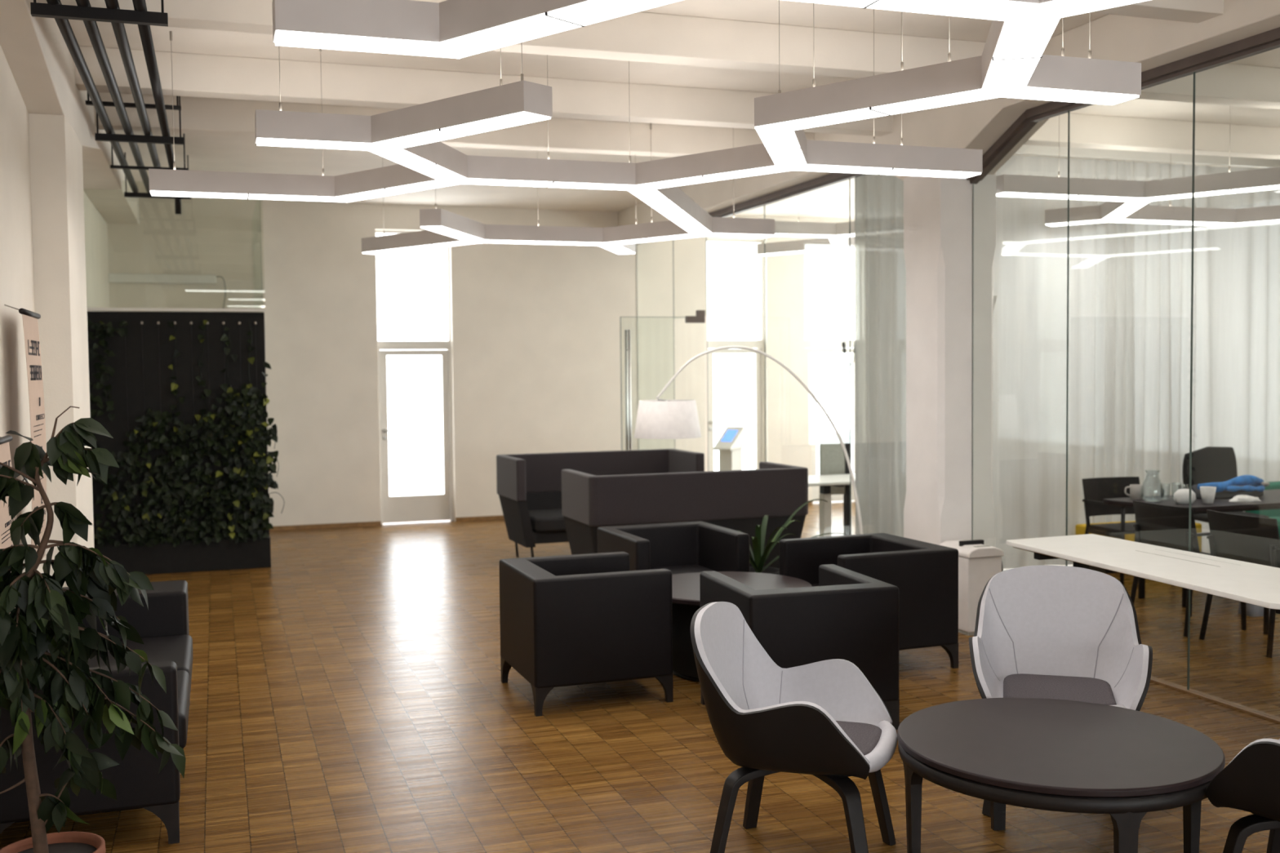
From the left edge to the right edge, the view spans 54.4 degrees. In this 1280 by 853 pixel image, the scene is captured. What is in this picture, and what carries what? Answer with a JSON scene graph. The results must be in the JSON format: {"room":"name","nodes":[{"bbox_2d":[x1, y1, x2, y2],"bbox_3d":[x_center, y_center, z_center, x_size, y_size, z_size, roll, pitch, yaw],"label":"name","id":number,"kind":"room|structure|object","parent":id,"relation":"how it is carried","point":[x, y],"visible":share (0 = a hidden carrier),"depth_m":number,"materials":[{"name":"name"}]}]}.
{"room":"office lounge","nodes":[
{"label":"office lounge","id":0,"kind":"room"},
{"bbox_2d":[0,44,109,573],"bbox_3d":[-2.704,-0.256,4.486,0.445,3.620,18.250,-1,3,-19],"label":"wall","id":1,"kind":"structure","parent":0,"point":[16,255],"depth_m":5.98,"materials":[{"name":"beige paint"}]},
{"bbox_2d":[0,435,16,614],"bbox_3d":[-2.518,0.430,4.853,0.105,0.813,0.500,-1,3,-19],"label":"banner","id":2,"kind":"object","parent":1,"relation":"attached to","point":[6,521],"visible":0.32,"depth_m":4.87,"materials":[{"name":"paper"}]},
{"bbox_2d":[0,459,15,571],"bbox_3d":[-2.481,0.444,4.887,0.014,0.605,0.359,-1,3,-19],"label":"print","id":3,"kind":"object","parent":2,"relation":"attached to","point":[6,521],"depth_m":4.84},
{"bbox_2d":[4,304,46,558],"bbox_3d":[-2.840,0.041,5.769,0.105,1.193,0.530,-1,3,-19],"label":"banner","id":4,"kind":"object","parent":1,"relation":"attached to","point":[30,324],"visible":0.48,"depth_m":5.76,"materials":[{"name":"paper"}]},
{"bbox_2d":[27,339,45,533],"bbox_3d":[-2.803,0.051,5.803,0.014,0.901,0.382,-1,3,-19],"label":"print","id":5,"kind":"object","parent":4,"relation":"attached to","point":[35,374],"depth_m":5.80},
{"bbox_2d":[28,113,93,587],"bbox_3d":[-3.308,-0.103,7.004,0.315,3.099,0.930,-1,3,-19],"label":"wall","id":6,"kind":"structure","parent":0,"point":[56,170],"depth_m":6.58,"materials":[{"name":"beige paint"}]},
{"bbox_2d":[106,197,854,526],"bbox_3d":[-0.689,-0.751,14.961,11.030,3.620,0.300,-1,3,-19],"label":"wall","id":7,"kind":"structure","parent":0,"point":[535,328],"depth_m":14.41,"materials":[{"name":"beige paint"}]},
{"bbox_2d":[107,272,226,308],"bbox_3d":[-5.002,-1.271,13.261,1.197,0.701,0.090,-1,3,-19],"label":"duct","id":8,"kind":"object","parent":7,"relation":"attached to","point":[163,278],"visible":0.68,"depth_m":13.19,"materials":[{"name":"white metal"}]},
{"bbox_2d":[251,199,262,308],"bbox_3d":[-3.816,-0.503,12.492,0.010,3.390,2.370,-1,3,-19],"label":"window","id":9,"kind":"structure","parent":7,"relation":"in","point":[256,220],"depth_m":12.12,"materials":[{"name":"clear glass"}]},
{"bbox_2d":[374,230,450,346],"bbox_3d":[-2.603,-1.576,14.252,0.850,1.310,0.060,-1,3,-19],"label":"window","id":10,"kind":"structure","parent":7,"relation":"in","point":[440,343],"depth_m":14.29,"materials":[{"name":"paint"}]},
{"bbox_2d":[377,346,453,524],"bbox_3d":[-2.577,0.094,14.300,0.850,2.030,0.119,-1,3,-19],"label":"door","id":11,"kind":"structure","parent":7,"relation":"in","point":[437,507],"depth_m":14.32,"materials":[{"name":"paint"}]},
{"bbox_2d":[269,500,812,531],"bbox_3d":[-0.574,1.037,14.911,10.530,0.050,0.012,-1,3,-19],"label":"baseboard","id":12,"kind":"structure","parent":7,"relation":"attached to","point":[499,517],"depth_m":13.99,"materials":[{"name":"brown wood"}]},
{"bbox_2d":[706,238,763,345],"bbox_3d":[1.159,-1.672,15.533,0.800,1.310,0.060,-1,3,-19],"label":"window","id":13,"kind":"structure","parent":7,"relation":"in","point":[760,342],"depth_m":15.60,"materials":[{"name":"paint"}]},
{"bbox_2d":[707,345,764,471],"bbox_3d":[1.185,-0.002,15.580,0.800,2.030,0.119,-1,3,-19],"label":"door","id":14,"kind":"structure","parent":7,"relation":"in","point":[758,357],"depth_m":15.65,"materials":[{"name":"paint"}]},
{"bbox_2d":[811,344,855,502],"bbox_3d":[2.510,-0.036,16.031,0.760,2.030,0.119,-1,3,-19],"label":"door","id":15,"kind":"structure","parent":7,"relation":"in","point":[815,490],"depth_m":15.97,"materials":[{"name":"paint"}]},
{"bbox_2d":[0,500,1279,852],"bbox_3d":[2.308,1.522,6.324,11.030,0.200,18.750,-1,3,-19],"label":"floor","id":16,"kind":"structure","parent":0,"point":[348,693],"depth_m":6.03,"materials":[{"name":"brown wood"}]},
{"bbox_2d":[0,405,186,852],"bbox_3d":[-1.827,0.755,3.874,0.756,1.637,0.326,-1,3,-19],"label":"potted ficus","id":17,"kind":"object","parent":16,"relation":"on","point":[44,617],"visible":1,"depth_m":3.86,"materials":[{"name":"plant"}]},
{"bbox_2d":[0,831,106,852],"bbox_3d":[-1.843,1.448,3.894,0.324,0.252,0.324,-1,3,-19],"label":"pot","id":18,"kind":"object","parent":17,"relation":"attached to","point":[63,842],"depth_m":3.99,"materials":[{"name":"ceramic"}]},
{"bbox_2d":[0,580,193,844],"bbox_3d":[-2.342,1.178,5.457,0.705,0.660,2.060,-1,3,-19],"label":"leather sofa","id":19,"kind":"object","parent":16,"relation":"on","point":[162,628],"visible":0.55,"depth_m":4.57,"materials":[{"name":"black leather"}]},
{"bbox_2d":[86,635,193,690],"bbox_3d":[-2.358,1.120,5.724,0.560,0.148,0.770,-1,3,-19],"label":"seat cushion","id":20,"kind":"object","parent":19,"relation":"on","point":[178,649],"depth_m":5.81,"materials":[{"name":"black leather"}]},
{"bbox_2d":[177,670,190,748],"bbox_3d":[-2.106,1.151,4.987,0.560,0.148,0.770,-1,3,-19],"label":"seat cushion","id":21,"kind":"object","parent":19,"relation":"on","point":[183,676],"depth_m":4.92,"materials":[{"name":"leather"}]},
{"bbox_2d":[87,311,284,574],"bbox_3d":[-3.986,0.134,10.963,1.614,2.280,0.443,-1,3,-19],"label":"wall","id":22,"kind":"structure","parent":16,"relation":"on","point":[181,397],"depth_m":10.88,"materials":[{"name":"plant"}]},
{"bbox_2d":[87,180,265,311],"bbox_3d":[-4.045,-1.565,10.852,1.470,1.115,0.060,-1,3,-19],"label":"window","id":23,"kind":"structure","parent":22,"relation":"in","point":[88,308],"depth_m":10.84,"materials":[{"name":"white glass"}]},
{"bbox_2d":[498,551,673,716],"bbox_3d":[-0.303,1.086,6.705,0.749,0.690,0.760,-2,3,-20],"label":"armchair","id":24,"kind":"object","parent":16,"relation":"on","point":[566,620],"visible":1,"depth_m":6.37,"materials":[{"name":"black leather"}]},
{"bbox_2d":[496,448,704,557],"bbox_3d":[-0.368,0.732,11.601,1.800,0.956,0.790,-2,3,-21],"label":"sofa","id":25,"kind":"object","parent":16,"relation":"on","point":[529,486],"visible":0.42,"depth_m":11.68,"materials":[{"name":"grey fabric"}]},
{"bbox_2d":[528,509,566,532],"bbox_3d":[-0.690,0.855,11.422,0.726,0.128,0.675,-2,3,-21],"label":"seat cushion","id":26,"kind":"object","parent":25,"relation":"on","point":[541,520],"depth_m":11.06,"materials":[{"name":"black fabric"}]},
{"bbox_2d":[597,520,749,574],"bbox_3d":[0.208,1.018,8.096,0.770,0.690,0.759,-2,3,-21],"label":"armchair","id":27,"kind":"object","parent":16,"relation":"on","point":[687,547],"visible":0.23,"depth_m":8.22,"materials":[{"name":"black leather"}]},
{"bbox_2d":[650,564,715,574],"bbox_3d":[0.235,1.004,8.023,0.572,0.118,0.605,-2,3,-21],"label":"seat cushion","id":28,"kind":"object","parent":27,"relation":"on","point":[675,569],"depth_m":8.22,"materials":[{"name":"leather"}]},
{"bbox_2d":[561,462,808,568],"bbox_3d":[0.355,0.807,9.789,1.800,0.956,0.790,-2,3,-20],"label":"sofa","id":29,"kind":"object","parent":16,"relation":"on","point":[740,500],"visible":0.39,"depth_m":9.43,"materials":[{"name":"grey fabric"}]},
{"bbox_2d":[713,426,745,471],"bbox_3d":[1.020,0.542,14.119,0.320,1.078,0.340,2,3,39],"label":"kiosk","id":30,"kind":"object","parent":16,"relation":"on","point":[730,445],"visible":0.54,"depth_m":14.06,"materials":[{"name":"plastic"}]},
{"bbox_2d":[671,571,813,682],"bbox_3d":[0.493,1.156,7.144,0.990,0.494,0.990,-1,3,-19],"label":"coffee table","id":31,"kind":"object","parent":16,"relation":"on","point":[686,600],"visible":0.3,"depth_m":6.95,"materials":[{"name":"black stained wood"},{"name":"black metal"}]},
{"bbox_2d":[737,498,844,574],"bbox_3d":[0.976,0.926,8.875,0.963,0.787,0.480,-3,4,-43],"label":"potted plant","id":32,"kind":"object","parent":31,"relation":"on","point":[759,557],"visible":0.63,"depth_m":8.85,"materials":[{"name":"green plant"}]},
{"bbox_2d":[634,346,862,534],"bbox_3d":[0.881,0.330,9.618,1.904,1.912,0.530,0,3,16],"label":"lamp","id":33,"kind":"object","parent":16,"relation":"on","point":[660,419],"visible":0.73,"depth_m":9.60,"materials":[{"name":"white fabric"},{"name":"brushed steel"}]},
{"bbox_2d":[708,172,866,534],"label":"glass","id":34,"kind":"object","parent":16,"relation":"on","point":[833,178],"depth_m":10.78,"materials":[{"name":"glass"}]},
{"bbox_2d":[619,310,705,450],"bbox_3d":[0.242,-0.026,12.772,0.912,2.330,0.128,-1,3,-19],"label":"door","id":35,"kind":"structure","parent":34,"relation":"attached to","point":[700,317],"depth_m":12.65,"materials":[{"name":"clear glass"}]},
{"bbox_2d":[690,601,897,852],"bbox_3d":[0.549,1.085,4.363,0.682,0.890,0.679,0,3,19],"label":"lounge chair","id":36,"kind":"object","parent":16,"relation":"on","point":[825,720],"visible":1,"depth_m":4.24,"materials":[{"name":"white fabric"}]},
{"bbox_2d":[699,564,899,729],"bbox_3d":[0.774,1.098,6.192,0.760,0.690,0.749,-1,3,-16],"label":"armchair","id":37,"kind":"object","parent":16,"relation":"on","point":[851,616],"visible":0.57,"depth_m":5.86,"materials":[{"name":"black leather"}]},
{"bbox_2d":[808,473,855,537],"bbox_3d":[1.989,0.830,11.728,1.420,0.700,0.730,-1,3,-19],"label":"desk","id":38,"kind":"object","parent":16,"relation":"on","point":[825,482],"visible":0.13,"depth_m":11.60,"materials":[{"name":"white laminate"}]},
{"bbox_2d":[819,431,849,535],"bbox_3d":[1.888,0.607,12.133,0.400,1.110,0.280,-1,3,-19],"label":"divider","id":39,"kind":"object","parent":16,"relation":"on","point":[833,460],"visible":0.61,"depth_m":12.11,"materials":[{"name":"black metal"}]},
{"bbox_2d":[779,533,958,668],"bbox_3d":[1.338,1.038,7.379,0.754,0.690,0.800,-2,3,-21],"label":"armchair","id":40,"kind":"object","parent":16,"relation":"on","point":[925,574],"visible":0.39,"depth_m":7.09,"materials":[{"name":"black leather"}]},
{"bbox_2d":[938,539,1004,635],"bbox_3d":[2.181,1.042,8.207,0.290,0.592,0.380,-1,3,-19],"label":"trash bin","id":41,"kind":"object","parent":16,"relation":"on","point":[978,562],"visible":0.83,"depth_m":8.03,"materials":[{"name":"white plastic"}]},
{"bbox_2d":[966,101,1094,566],"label":"glass","id":42,"kind":"object","parent":16,"relation":"on","point":[999,149],"depth_m":7.71,"materials":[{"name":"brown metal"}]},
{"bbox_2d":[968,565,1152,817],"bbox_3d":[1.669,1.046,4.980,0.679,0.890,0.682,0,3,16],"label":"lounge chair","id":43,"kind":"object","parent":16,"relation":"on","point":[1044,632],"visible":0.66,"depth_m":5.19,"materials":[{"name":"white fabric"}]},
{"bbox_2d":[897,697,1225,852],"bbox_3d":[1.387,1.284,4.170,1.030,0.490,1.030,-1,3,-19],"label":"round table","id":44,"kind":"object","parent":16,"relation":"on","point":[1126,765],"visible":0.97,"depth_m":4.01,"materials":[{"name":"black wood"}]},
{"bbox_2d":[1081,476,1174,586],"bbox_3d":[3.880,0.835,9.902,0.560,0.823,0.536,-1,3,-17],"label":"chair","id":45,"kind":"object","parent":16,"relation":"on","point":[1096,489],"visible":0.57,"depth_m":10.04,"materials":[{"name":"black wood"}]},
{"bbox_2d":[1075,520,1201,573],"bbox_3d":[4.262,1.018,10.651,1.020,0.375,0.390,-1,3,-19],"label":"bench","id":46,"kind":"object","parent":16,"relation":"on","point":[1080,529],"visible":0.2,"depth_m":10.58,"materials":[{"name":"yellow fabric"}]},
{"bbox_2d":[1075,520,1201,551],"bbox_3d":[4.262,0.994,10.649,1.020,0.325,0.390,-1,3,-19],"label":"cushion","id":47,"kind":"object","parent":46,"relation":"on","point":[1080,529],"depth_m":10.61,"materials":[{"name":"yellow fabric"}]},
{"bbox_2d":[1006,533,1279,613],"bbox_3d":[2.600,1.048,6.108,0.735,0.761,2.070,-1,3,-19],"label":"table","id":48,"kind":"object","parent":16,"relation":"on","point":[1253,584],"visible":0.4,"depth_m":6.05,"materials":[{"name":"laminate"}]},
{"bbox_2d":[1129,500,1246,636],"bbox_3d":[3.624,0.913,8.239,0.536,0.823,0.560,-1,3,-19],"label":"chair","id":49,"kind":"object","parent":16,"relation":"on","point":[1158,525],"visible":0.47,"depth_m":8.10,"materials":[{"name":"black wood"}]},
{"bbox_2d":[1102,488,1279,608],"bbox_3d":[4.772,0.890,9.339,2.595,0.740,0.810,-1,3,-19],"label":"meeting table","id":50,"kind":"object","parent":16,"relation":"on","point":[1270,500],"visible":0.52,"depth_m":9.00,"materials":[{"name":"black metal"}]},
{"bbox_2d":[1187,475,1269,498],"bbox_3d":[4.389,0.440,9.350,0.700,0.166,0.355,-1,3,-19],"label":"jacket","id":51,"kind":"object","parent":50,"relation":"on","point":[1249,485],"visible":0.88,"depth_m":9.22,"materials":[{"name":"blue fabric"}]},
{"bbox_2d":[1141,26,1279,724],"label":"glass","id":52,"kind":"object","parent":16,"relation":"on","point":[1268,40],"depth_m":6.44,"materials":[{"name":"clear glass"}]},
{"bbox_2d":[1182,446,1269,522],"bbox_3d":[4.807,0.699,10.258,0.556,1.037,0.615,-1,3,-9],"label":"office chair","id":53,"kind":"object","parent":16,"relation":"on","point":[1209,464],"visible":0.27,"depth_m":10.48,"materials":[{"name":"black fabric"}]},
{"bbox_2d":[1199,509,1279,657],"bbox_3d":[3.856,0.937,7.653,0.536,0.823,0.560,-1,3,-19],"label":"chair","id":54,"kind":"object","parent":16,"relation":"on","point":[1248,539],"visible":0.61,"depth_m":7.52,"materials":[{"name":"black wood"}]},
{"bbox_2d":[1205,738,1279,852],"bbox_3d":[2.108,1.098,3.735,0.679,0.890,0.682,-3,4,-45],"label":"lounge chair","id":55,"kind":"object","parent":16,"relation":"on","point":[1251,781],"visible":1,"depth_m":3.65,"materials":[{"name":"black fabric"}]},
{"bbox_2d":[68,0,1279,219],"bbox_3d":[2.270,-2.294,6.152,11.030,0.200,18.750,-1,3,-19],"label":"ceiling","id":56,"kind":"structure","parent":0,"point":[211,153],"depth_m":8.19,"materials":[{"name":"white paint"}]},
{"bbox_2d":[0,0,139,224],"bbox_3d":[-2.497,-1.810,4.491,0.315,0.520,18.250,-1,3,-19],"label":"beam","id":57,"kind":"structure","parent":56,"relation":"attached to","point":[41,63],"depth_m":6.45,"materials":[{"name":"white paint"}]},
{"bbox_2d":[30,0,191,213],"bbox_3d":[-2.803,-1.920,6.780,0.535,0.502,8.385,-1,3,-19],"label":"rack","id":58,"kind":"object","parent":56,"relation":"hanging from","point":[140,16],"visible":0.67,"depth_m":6.54,"materials":[{"name":"black metal"}]},
{"bbox_2d":[148,0,1147,254],"bbox_3d":[-0.340,-1.740,6.596,4.317,0.895,8.597,-1,3,-19],"label":"ceiling light","id":59,"kind":"object","parent":56,"relation":"hanging from","point":[1012,64],"visible":0.94,"depth_m":5.14,"materials":[{"name":"white"}]},
{"bbox_2d":[150,190,247,199],"bbox_3d":[-2.452,-1.292,6.939,0.505,0.010,0.147,-1,3,-19],"label":"diffuser","id":60,"kind":"object","parent":59,"relation":"attached to","point":[196,193],"depth_m":6.91,"materials":[{"name":"white"}]},
{"bbox_2d":[248,194,350,202],"bbox_3d":[-1.943,-1.305,7.112,0.556,0.010,0.147,-1,3,-19],"label":"diffuser","id":61,"kind":"object","parent":59,"relation":"attached to","point":[319,197],"depth_m":7.08,"materials":[{"name":"white"}]},
{"bbox_2d":[257,137,391,151],"bbox_3d":[-1.382,-1.236,5.457,0.564,0.010,0.147,-1,3,-19],"label":"diffuser","id":62,"kind":"object","parent":59,"relation":"attached to","point":[351,144],"depth_m":5.43,"materials":[{"name":"white"}]},
{"bbox_2d":[328,188,404,202],"bbox_3d":[-1.550,-1.305,7.037,0.546,0.010,0.147,2,3,41],"label":"diffuser","id":63,"kind":"object","parent":59,"relation":"attached to","point":[348,195],"depth_m":7.01,"materials":[{"name":"white"}]},
{"bbox_2d":[275,30,466,57],"bbox_3d":[-0.817,-1.166,3.803,0.564,0.010,0.147,-1,3,-19],"label":"diffuser","id":64,"kind":"object","parent":59,"relation":"attached to","point":[367,41],"depth_m":3.77,"materials":[{"name":"white plastic"}]},
{"bbox_2d":[361,146,435,166],"bbox_3d":[-1.113,-1.252,5.757,0.147,0.010,0.546,0,3,11],"label":"diffuser","id":65,"kind":"object","parent":59,"relation":"attached to","point":[406,156],"depth_m":5.75,"materials":[{"name":"white"}]},
{"bbox_2d":[360,128,465,151],"bbox_3d":[-0.986,-1.236,5.383,0.546,0.010,0.147,2,3,41],"label":"diffuser","id":66,"kind":"object","parent":59,"relation":"attached to","point":[400,140],"depth_m":5.36,"materials":[{"name":"white plastic"}]},
{"bbox_2d":[386,179,470,192],"bbox_3d":[-1.134,-1.293,6.673,0.546,0.010,0.147,2,3,41],"label":"diffuser","id":67,"kind":"object","parent":59,"relation":"attached to","point":[403,185],"depth_m":6.67,"materials":[{"name":"white"}]},
{"bbox_2d":[408,164,471,182],"bbox_3d":[-1.006,-1.278,6.300,0.147,0.010,0.546,0,3,11],"label":"diffuser","id":68,"kind":"object","parent":59,"relation":"attached to","point":[434,173],"depth_m":6.30,"materials":[{"name":"white"}]},
{"bbox_2d":[420,226,464,235],"bbox_3d":[-1.392,-1.388,8.815,0.147,0.010,0.495,0,3,11],"label":"diffuser","id":69,"kind":"object","parent":59,"relation":"attached to","point":[446,230],"depth_m":8.82,"materials":[{"name":"white"}]},
{"bbox_2d":[440,111,551,135],"bbox_3d":[-0.588,-1.224,5.036,0.495,0.010,0.147,2,3,41],"label":"diffuser","id":70,"kind":"object","parent":59,"relation":"attached to","point":[493,120],"depth_m":5.00,"materials":[{"name":"white plastic"}]},
{"bbox_2d":[446,177,552,186],"bbox_3d":[-0.746,-1.294,6.597,0.546,0.010,0.147,-1,3,-19],"label":"diffuser","id":71,"kind":"object","parent":59,"relation":"attached to","point":[531,182],"depth_m":6.57,"materials":[{"name":"white"}]},
{"bbox_2d":[424,13,581,58],"bbox_3d":[-0.421,-1.167,3.729,0.546,0.010,0.147,2,3,41],"label":"diffuser","id":72,"kind":"object","parent":59,"relation":"attached to","point":[516,28],"depth_m":3.70,"materials":[{"name":"white plastic"}]},
{"bbox_2d":[548,182,650,191],"bbox_3d":[-0.222,-1.307,6.775,0.546,0.010,0.147,-1,3,-19],"label":"diffuser","id":73,"kind":"object","parent":59,"relation":"attached to","point":[629,186],"depth_m":6.75,"materials":[{"name":"white"}]},
{"bbox_2d":[547,0,680,25],"bbox_3d":[-0.004,-1.155,3.365,0.546,0.010,0.147,2,3,41],"label":"diffuser","id":74,"kind":"object","parent":59,"relation":"attached to","point":[562,12],"depth_m":3.45,"materials":[{"name":"white plastic"}]},
{"bbox_2d":[627,186,666,200],"bbox_3d":[0.037,-1.323,7.064,0.147,0.010,0.530,0,3,11],"label":"diffuser","id":75,"kind":"object","parent":59,"relation":"attached to","point":[645,193],"depth_m":7.05,"materials":[{"name":"white"}]},
{"bbox_2d":[643,200,680,210],"bbox_3d":[0.136,-1.346,7.567,0.147,0.010,0.481,0,3,11],"label":"diffuser","id":76,"kind":"object","parent":59,"relation":"attached to","point":[659,205],"depth_m":7.55,"materials":[{"name":"white"}]},
{"bbox_2d":[624,175,715,191],"bbox_3d":[0.166,-1.307,6.698,0.546,0.010,0.147,2,3,41],"label":"diffuser","id":77,"kind":"object","parent":59,"relation":"attached to","point":[651,184],"depth_m":6.68,"materials":[{"name":"white"}]},
{"bbox_2d":[647,234,711,240],"bbox_3d":[0.301,-1.431,9.389,0.531,0.010,0.147,2,3,41],"label":"diffuser","id":78,"kind":"object","parent":59,"relation":"attached to","point":[650,237],"depth_m":9.40,"materials":[{"name":"white"}]},
{"bbox_2d":[703,164,806,180],"bbox_3d":[0.583,-1.295,6.334,0.546,0.010,0.147,2,3,41],"label":"diffuser","id":79,"kind":"object","parent":59,"relation":"attached to","point":[736,171],"depth_m":6.32,"materials":[{"name":"white"}]},
{"bbox_2d":[755,126,799,151],"bbox_3d":[0.603,-1.254,5.418,0.147,0.010,0.546,0,3,11],"label":"diffuser","id":80,"kind":"object","parent":59,"relation":"attached to","point":[774,138],"depth_m":5.39,"materials":[{"name":"white"}]},
{"bbox_2d":[768,150,806,168],"bbox_3d":[0.710,-1.279,5.960,0.147,0.010,0.546,0,3,11],"label":"diffuser","id":81,"kind":"object","parent":59,"relation":"attached to","point":[781,159],"depth_m":5.96,"materials":[{"name":"white"}]},
{"bbox_2d":[755,107,887,133],"bbox_3d":[0.731,-1.238,5.044,0.546,0.010,0.147,2,3,41],"label":"diffuser","id":82,"kind":"object","parent":59,"relation":"attached to","point":[788,123],"depth_m":5.02,"materials":[{"name":"white plastic"}]},
{"bbox_2d":[789,0,875,7],"bbox_3d":[0.384,-1.155,3.288,0.546,0.010,0.147,-1,3,-19],"label":"diffuser","id":83,"kind":"object","parent":59,"relation":"attached to","point":[860,3],"depth_m":3.40,"materials":[{"name":"white"}]},
{"bbox_2d":[778,164,892,174],"bbox_3d":[0.980,-1.296,6.261,0.566,0.010,0.147,-1,3,-19],"label":"diffuser","id":84,"kind":"object","parent":59,"relation":"attached to","point":[878,169],"depth_m":6.24,"materials":[{"name":"white"}]},
{"bbox_2d":[880,168,981,177],"bbox_3d":[1.499,-1.309,6.437,0.515,0.010,0.147,-1,3,-19],"label":"diffuser","id":85,"kind":"object","parent":59,"relation":"attached to","point":[931,172],"depth_m":6.41,"materials":[{"name":"white"}]},
{"bbox_2d":[871,87,1018,115],"bbox_3d":[1.147,-1.226,4.680,0.546,0.010,0.147,2,3,41],"label":"diffuser","id":86,"kind":"object","parent":59,"relation":"attached to","point":[946,96],"depth_m":4.66,"materials":[{"name":"white plastic"}]},
{"bbox_2d":[866,0,1064,23],"bbox_3d":[0.908,-1.168,3.467,0.546,0.010,0.147,-1,3,-19],"label":"diffuser","id":87,"kind":"object","parent":59,"relation":"attached to","point":[1012,11],"depth_m":3.47,"materials":[{"name":"white plastic"}]},
{"bbox_2d":[981,57,1039,96],"bbox_3d":[1.275,-1.210,4.306,0.147,0.010,0.546,0,3,11],"label":"diffuser","id":88,"kind":"object","parent":59,"relation":"attached to","point":[1002,77],"depth_m":4.31,"materials":[{"name":"white"}]},
{"bbox_2d":[993,8,1063,59],"bbox_3d":[1.168,-1.184,3.764,0.147,0.010,0.546,0,3,11],"label":"diffuser","id":89,"kind":"object","parent":59,"relation":"attached to","point":[1023,33],"depth_m":3.73,"materials":[{"name":"white plastic"}]},
{"bbox_2d":[982,86,1138,105],"bbox_3d":[1.555,-1.227,4.610,0.589,0.010,0.147,-1,3,-19],"label":"diffuser","id":90,"kind":"object","parent":59,"relation":"attached to","point":[1109,95],"depth_m":4.59,"materials":[{"name":"white plastic"}]},
{"bbox_2d":[1010,0,1147,22],"bbox_3d":[1.295,-1.169,3.390,0.546,0.010,0.147,2,3,41],"label":"diffuser","id":91,"kind":"object","parent":59,"relation":"attached to","point":[1028,11],"depth_m":3.47,"materials":[{"name":"white plastic"}]},
{"bbox_2d":[38,0,1279,109],"bbox_3d":[1.990,-2.135,7.342,10.400,0.220,0.170,-1,3,-19],"label":"beam","id":92,"kind":"structure","parent":56,"relation":"attached to","point":[638,36],"depth_m":6.79,"materials":[{"name":"white paint"}]},
{"bbox_2d":[75,45,1279,159],"bbox_3d":[1.483,-2.197,8.827,10.400,0.220,0.170,-1,3,-19],"label":"beam","id":93,"kind":"structure","parent":56,"relation":"attached to","point":[194,75],"depth_m":8.09,"materials":[{"name":"white paint"}]},
{"bbox_2d":[94,91,1266,168],"bbox_3d":[1.086,-2.246,9.990,10.400,0.220,0.170,-1,3,-19],"label":"beam","id":94,"kind":"structure","parent":56,"relation":"attached to","point":[202,116],"depth_m":9.28,"materials":[{"name":"white paint"}]},
{"bbox_2d":[756,202,854,256],"bbox_3d":[2.110,-2.170,12.569,2.001,0.625,2.578,0,3,9],"label":"ceiling light","id":95,"kind":"object","parent":56,"relation":"hanging from","point":[834,236],"visible":0.48,"depth_m":12.20,"materials":[{"name":"white"}]},
{"bbox_2d":[617,0,1279,226],"bbox_3d":[2.872,-1.907,6.320,0.400,0.600,18.250,-1,3,-19],"label":"beam","id":96,"kind":"structure","parent":56,"relation":"attached to","point":[1153,43],"depth_m":7.68,"materials":[{"name":"white paint"}]},
{"bbox_2d":[854,144,1279,568],"bbox_3d":[3.913,-0.615,10.791,4.589,3.608,0.101,-1,3,-19],"label":"curtain","id":97,"kind":"object","parent":56,"relation":"hanging from","point":[1130,283],"visible":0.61,"depth_m":10.79,"materials":[{"name":"white fabric"}]},
{"bbox_2d":[996,115,1279,226],"bbox_3d":[4.252,-1.996,9.342,3.273,0.725,2.666,0,3,12],"label":"ceiling light","id":98,"kind":"object","parent":56,"relation":"hanging from","point":[1126,201],"visible":0.84,"depth_m":8.69,"materials":[{"name":"white metal"}]},
{"bbox_2d":[996,191,1077,199],"bbox_3d":[2.711,-1.587,8.558,0.590,0.010,0.147,-1,3,-19],"label":"diffuser","id":99,"kind":"object","parent":98,"relation":"attached to","point":[1056,195],"depth_m":8.53,"materials":[{"name":"white"}]},
{"bbox_2d":[1045,219,1116,226],"bbox_3d":[3.620,-1.671,10.207,0.543,0.010,0.147,1,3,37],"label":"diffuser","id":100,"kind":"object","parent":98,"relation":"attached to","point":[1051,223],"depth_m":10.21,"materials":[{"name":"white"}]},
{"bbox_2d":[1066,195,1153,202],"bbox_3d":[3.301,-1.603,8.759,0.641,0.010,0.147,-1,3,-19],"label":"diffuser","id":101,"kind":"object","parent":98,"relation":"attached to","point":[1130,198],"depth_m":8.73,"materials":[{"name":"white"}]},
{"bbox_2d":[1114,199,1152,211],"bbox_3d":[3.617,-1.623,9.129,0.147,0.010,0.663,0,3,11],"label":"diffuser","id":102,"kind":"object","parent":98,"relation":"attached to","point":[1132,205],"depth_m":9.13,"materials":[{"name":"white"}]},
{"bbox_2d":[1101,218,1178,224],"bbox_3d":[4.073,-1.674,10.161,0.666,0.010,0.147,-1,3,-19],"label":"diffuser","id":103,"kind":"object","parent":98,"relation":"attached to","point":[1166,221],"depth_m":10.14,"materials":[{"name":"white"}]},
{"bbox_2d":[1134,189,1236,202],"bbox_3d":[3.777,-1.603,8.661,0.659,0.010,0.147,2,3,41],"label":"diffuser","id":104,"kind":"object","parent":98,"relation":"attached to","point":[1177,193],"depth_m":8.64,"materials":[{"name":"white"}]},
{"bbox_2d":[1090,0,1223,22],"bbox_3d":[2.474,-2.075,5.924,10.400,0.220,0.170,-1,3,-19],"label":"beam","id":105,"kind":"structure","parent":56,"relation":"attached to","point":[1185,11],"depth_m":5.90,"materials":[{"name":"white paint"}]},
{"bbox_2d":[903,171,996,546],"bbox_3d":[2.137,-0.207,8.615,0.435,3.050,0.470,-1,3,-19],"label":"column","id":106,"kind":"structure","parent":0,"point":[938,211],"depth_m":8.40,"materials":[{"name":"white paint"}]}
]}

